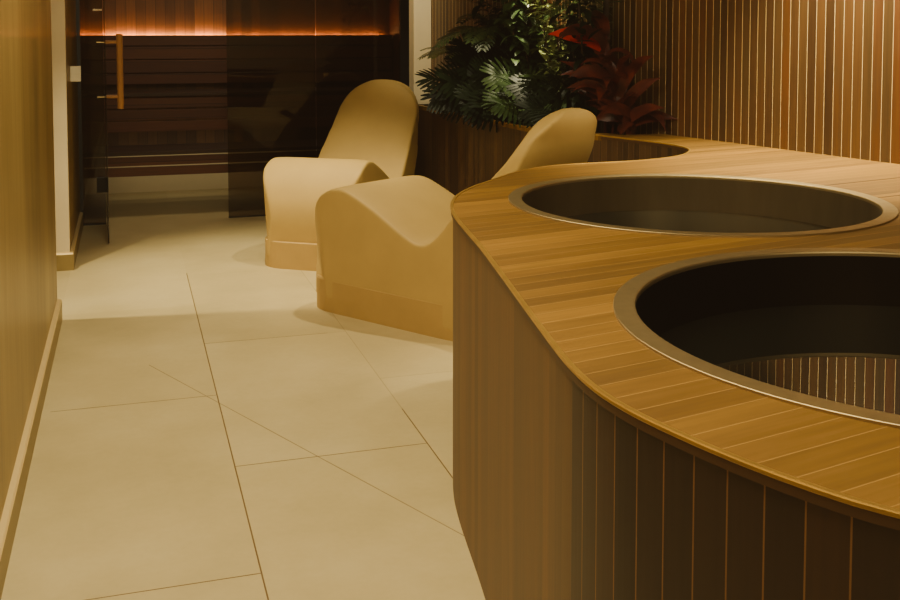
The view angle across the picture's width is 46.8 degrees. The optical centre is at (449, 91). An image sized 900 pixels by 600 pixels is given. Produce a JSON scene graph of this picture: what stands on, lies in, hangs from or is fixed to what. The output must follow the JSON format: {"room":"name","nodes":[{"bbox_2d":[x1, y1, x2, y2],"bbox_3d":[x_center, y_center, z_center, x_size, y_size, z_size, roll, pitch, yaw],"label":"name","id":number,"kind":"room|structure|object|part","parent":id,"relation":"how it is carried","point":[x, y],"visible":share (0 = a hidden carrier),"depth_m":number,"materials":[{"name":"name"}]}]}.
{"room":"spa","nodes":[
{"label":"spa","id":0,"kind":"room"},
{"bbox_2d":[0,0,79,519],"bbox_3d":[-1.763,-0.038,2.386,1.250,2.700,10.800,-1,3,-17],"label":"wall","id":1,"kind":"structure","parent":0,"point":[28,266],"depth_m":3.74,"materials":[{"name":"brown wood"}]},
{"bbox_2d":[0,299,61,599],"bbox_3d":[-0.756,1.319,1.362,0.022,0.109,8.100,-1,3,-17],"label":"baseboard","id":2,"kind":"structure","parent":1,"relation":"attached to","point":[10,514],"depth_m":3.38,"materials":[{"name":"brown"}]},
{"bbox_2d":[51,0,69,252],"bbox_3d":[-2.914,-0.251,6.085,1.251,2.700,0.040,-1,3,-17],"label":"trim","id":3,"kind":"structure","parent":1,"relation":"attached to","point":[58,33],"depth_m":6.27,"materials":[{"name":"beige paint"}]},
{"bbox_2d":[56,212,82,270],"bbox_3d":[-3.065,1.002,6.849,1.173,0.109,1.492,-1,3,-17],"label":"baseboard","id":4,"kind":"structure","parent":1,"relation":"attached to","point":[65,261],"depth_m":6.31,"materials":[{"name":"brown"}]},
{"bbox_2d":[70,66,80,81],"bbox_3d":[-2.414,-0.112,6.705,0.065,0.100,0.030,-1,3,-17],"label":"wall switch","id":5,"kind":"object","parent":1,"relation":"attached to","point":[75,71],"visible":1,"depth_m":6.69,"materials":[{"name":"beige plastic"}]},
{"bbox_2d":[76,0,106,225],"bbox_3d":[-2.672,-0.196,7.727,0.184,2.400,0.030,-1,3,-17],"label":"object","id":6,"kind":"structure","parent":1,"relation":"in","point":[89,23],"depth_m":7.74,"materials":[{"name":"clear glass"}]},
{"bbox_2d":[93,0,123,242],"bbox_3d":[-2.457,-0.161,7.369,0.171,2.348,0.802,-2,4,-28],"label":"door","id":7,"kind":"structure","parent":6,"relation":"attached to","point":[102,182],"depth_m":7.15,"materials":[{"name":"clear glass"}]},
{"bbox_3d":[-2.271,-0.136,7.155,0.044,0.515,0.044,-1,3,-19],"label":"handle","id":8,"kind":"part","parent":7,"relation":"part of","materials":[{"name":"brown wood"}]},
{"bbox_2d":[102,0,316,192],"bbox_3d":[-1.948,-0.306,9.627,3.200,2.400,0.115,-1,3,-17],"label":"wall","id":9,"kind":"structure","parent":0,"point":[125,17],"depth_m":9.42,"materials":[{"name":"brown wood"}]},
{"bbox_2d":[1,188,484,599],"bbox_3d":[0.341,1.269,4.035,6.200,0.100,12.550,-1,3,-17],"label":"floor","id":10,"kind":"structure","parent":0,"point":[208,430],"depth_m":3.75,"materials":[{"name":"tile"}]},
{"bbox_2d":[103,35,315,132],"bbox_3d":[-1.875,0.208,9.290,2.900,1.412,0.693,-1,3,-17],"label":"bench","id":11,"kind":"object","parent":10,"relation":"on","point":[177,46],"visible":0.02,"depth_m":9.14,"materials":[{"name":"brown wood"}]},
{"bbox_3d":[-1.848,0.005,9.191,2.900,0.030,0.510,-1,3,-17],"label":"seat","id":12,"kind":"part","parent":11,"relation":"part of","materials":[{"name":"brown wood"}]},
{"bbox_3d":[-1.934,-0.292,9.451,2.900,0.432,0.040,-1,3,-17],"label":"backrest","id":13,"kind":"part","parent":11,"relation":"part of","materials":[{"name":"brown wood"}]},
{"bbox_2d":[105,139,316,176],"bbox_3d":[-1.687,0.699,8.711,2.900,0.500,0.524,-1,3,-17],"label":"bench","id":14,"kind":"object","parent":10,"relation":"on","point":[221,147],"visible":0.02,"depth_m":8.29,"materials":[{"name":"brown wood"}]},
{"bbox_3d":[-1.686,0.464,8.696,2.900,0.030,0.520,-1,3,-17],"label":"seat","id":15,"kind":"part","parent":14,"relation":"part of","materials":[{"name":"brown wood"}]},
{"bbox_2d":[226,0,408,217],"bbox_3d":[-1.018,-0.226,8.240,1.475,2.400,0.040,-1,3,-17],"label":"glass panel","id":16,"kind":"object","parent":10,"relation":"on","point":[276,105],"depth_m":8.18,"materials":[{"name":"clear glass"}]},
{"bbox_3d":[-1.394,-0.213,8.124,0.687,2.372,0.010,-1,3,-17],"label":"pane","id":17,"kind":"part","parent":16,"relation":"part of","materials":[{"name":"clear glass"}]},
{"bbox_3d":[-0.731,-0.225,8.330,0.688,2.372,0.010,-1,3,-17],"label":"pane","id":18,"kind":"part","parent":16,"relation":"part of","materials":[{"name":"clear glass"}]},
{"bbox_2d":[263,79,418,270],"bbox_3d":[-0.680,0.500,6.993,0.660,1.096,1.498,1,3,16],"label":"lounge chair","id":19,"kind":"object","parent":10,"relation":"on","point":[373,134],"visible":0.69,"depth_m":6.51,"materials":[{"name":"beige paint"}]},
{"bbox_2d":[315,175,454,340],"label":"lounge chair","id":20,"kind":"object","parent":10,"relation":"on","point":[384,252],"depth_m":5.19,"materials":[{"name":"beige paint"}]},
{"bbox_2d":[409,0,430,103],"bbox_3d":[-0.226,-0.803,7.824,0.136,1.800,0.140,-1,3,-17],"label":"column","id":21,"kind":"structure","parent":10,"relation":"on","point":[419,10],"depth_m":7.79,"materials":[{"name":"beige paint"}]},
{"bbox_2d":[414,105,617,194],"bbox_3d":[0.122,0.600,6.928,0.219,0.902,3.124,-2,4,-26],"label":"raised planter","id":22,"kind":"object","parent":10,"relation":"on","point":[458,157],"visible":0.22,"depth_m":6.99,"materials":[{"name":"brown wood"}]},
{"bbox_3d":[0.430,0.288,6.702,0.665,0.152,2.490,-1,3,-17],"label":"soil","id":23,"kind":"object","parent":22,"relation":"in","visible":0},
{"bbox_2d":[418,46,472,59],"bbox_3d":[-0.027,-0.045,7.047,0.394,0.518,0.406,0,3,7],"label":"palm","id":24,"kind":"object","parent":23,"relation":"on","point":[438,50],"visible":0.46,"depth_m":6.94,"materials":[{"name":"green plant"}]},
{"bbox_2d":[415,28,494,124],"bbox_3d":[0.162,-0.093,6.806,0.770,0.637,0.961,-1,3,-17],"label":"philodendron","id":25,"kind":"object","parent":23,"relation":"on","point":[443,100],"visible":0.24,"depth_m":6.78,"materials":[{"name":"green plant"}]},
{"bbox_2d":[429,14,537,53],"bbox_3d":[0.162,-0.138,6.758,0.629,0.736,0.935,-1,3,-17],"label":"palm","id":26,"kind":"object","parent":23,"relation":"on","point":[483,31],"visible":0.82,"depth_m":6.54,"materials":[{"name":"green plant"}]},
{"bbox_2d":[454,38,523,132],"bbox_3d":[0.328,-0.040,6.584,0.619,0.601,1.062,0,3,-1],"label":"philodendron","id":27,"kind":"object","parent":23,"relation":"on","point":[470,102],"visible":0.38,"depth_m":6.37,"materials":[{"name":"green plant"}]},
{"bbox_2d":[466,0,537,72],"bbox_3d":[0.351,-0.240,6.770,0.637,0.941,0.534,2,4,27],"label":"leafy shrub","id":28,"kind":"object","parent":23,"relation":"on","point":[475,10],"visible":0.16,"depth_m":6.74,"materials":[{"name":"green plant"}]},
{"bbox_2d":[487,0,558,122],"bbox_3d":[0.493,-0.253,6.482,0.689,1.000,0.614,-1,3,-17],"label":"leafy shrub","id":29,"kind":"object","parent":23,"relation":"on","point":[518,27],"visible":0.44,"depth_m":6.34,"materials":[{"name":"green plant"}]},
{"bbox_2d":[479,57,586,127],"bbox_3d":[0.497,0.029,6.268,0.653,0.471,0.982,0,3,-2],"label":"philodendron","id":30,"kind":"object","parent":23,"relation":"on","point":[501,102],"visible":0.34,"depth_m":6.13,"materials":[{"name":"green plant"}]},
{"bbox_2d":[506,62,597,130],"bbox_3d":[0.619,0.042,6.071,0.583,0.430,0.886,0,3,7],"label":"philodendron","id":31,"kind":"object","parent":23,"relation":"on","point":[549,97],"visible":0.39,"depth_m":5.91,"materials":[{"name":"green plant"}]},
{"bbox_2d":[524,0,613,107],"bbox_3d":[0.675,-0.179,6.058,0.516,0.900,0.571,-1,3,-17],"label":"leafy shrub","id":32,"kind":"object","parent":23,"relation":"on","point":[549,29],"visible":0.31,"depth_m":6.02,"materials":[{"name":"green plant"}]},
{"bbox_2d":[529,0,620,133],"bbox_3d":[0.852,-0.234,5.873,0.878,1.031,0.862,-1,3,-17],"label":"palm","id":33,"kind":"object","parent":23,"relation":"on","point":[605,5],"visible":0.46,"depth_m":5.84,"materials":[{"name":"green plant"}]},
{"bbox_2d":[547,0,613,112],"bbox_3d":[0.723,-0.195,5.784,0.454,0.965,0.629,1,3,17],"label":"leafy shrub","id":34,"kind":"object","parent":23,"relation":"on","point":[573,48],"visible":0.62,"depth_m":5.76,"materials":[{"name":"green plant"}]},
{"bbox_2d":[548,10,677,134],"bbox_3d":[0.838,-0.075,5.666,0.562,0.745,0.698,-1,3,-17],"label":"cordyline","id":35,"kind":"object","parent":23,"relation":"on","point":[607,89],"visible":0.92,"depth_m":5.63,"materials":[{"name":"red plant"}]},
{"bbox_2d":[492,108,596,178],"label":"lounge chair","id":36,"kind":"object","parent":10,"relation":"on","point":[567,135],"depth_m":4.67,"materials":[{"name":"beige paint"}]},
{"bbox_2d":[450,134,899,599],"bbox_3d":[1.275,0.808,3.326,3.022,0.902,4.510,-1,3,-17],"label":"tub surround","id":37,"kind":"object","parent":10,"relation":"on","point":[589,463],"visible":0.94,"depth_m":1.74,"materials":[{"name":"brown wood"}]},
{"bbox_2d":[508,174,898,237],"bbox_3d":[0.796,0.745,3.398,1.212,0.790,1.212,-1,3,-17],"label":"tub","id":38,"kind":"object","parent":37,"relation":"in","point":[841,210],"visible":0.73,"depth_m":3.79,"materials":[{"name":"metal"}]},
{"bbox_2d":[566,210,830,232],"bbox_3d":[0.796,0.769,3.400,1.119,0.572,1.119,-1,3,-17],"label":"water","id":39,"kind":"object","parent":38,"relation":"in","point":[674,220],"visible":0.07,"depth_m":3.71,"materials":[{"name":"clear liquid"}]},
{"bbox_2d":[613,248,899,428],"bbox_3d":[0.957,0.826,2.005,1.276,0.790,1.276,-1,3,-17],"label":"tub","id":40,"kind":"object","parent":37,"relation":"in","point":[658,300],"visible":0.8,"depth_m":2.50,"materials":[{"name":"metal"}]},
{"bbox_2d":[636,256,899,335],"bbox_3d":[0.957,0.831,2.006,1.187,0.779,1.187,-1,3,-17],"label":"basin","id":41,"kind":"object","parent":40,"relation":"in","point":[669,296],"depth_m":2.54,"materials":[{"name":"metal"}]},
{"bbox_2d":[659,305,899,414],"bbox_3d":[0.957,0.850,2.007,1.183,0.572,1.183,-1,3,-17],"label":"water","id":42,"kind":"object","parent":40,"relation":"in","point":[845,354],"visible":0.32,"depth_m":2.23,"materials":[{"name":"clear liquid"}]},
{"bbox_2d":[423,0,899,163],"bbox_3d":[2.405,-0.096,3.396,0.080,2.700,10.477,-2,4,-29],"label":"wall","id":43,"kind":"structure","parent":0,"point":[810,76],"depth_m":4.93,"materials":[{"name":"brown wood"}]}
]}

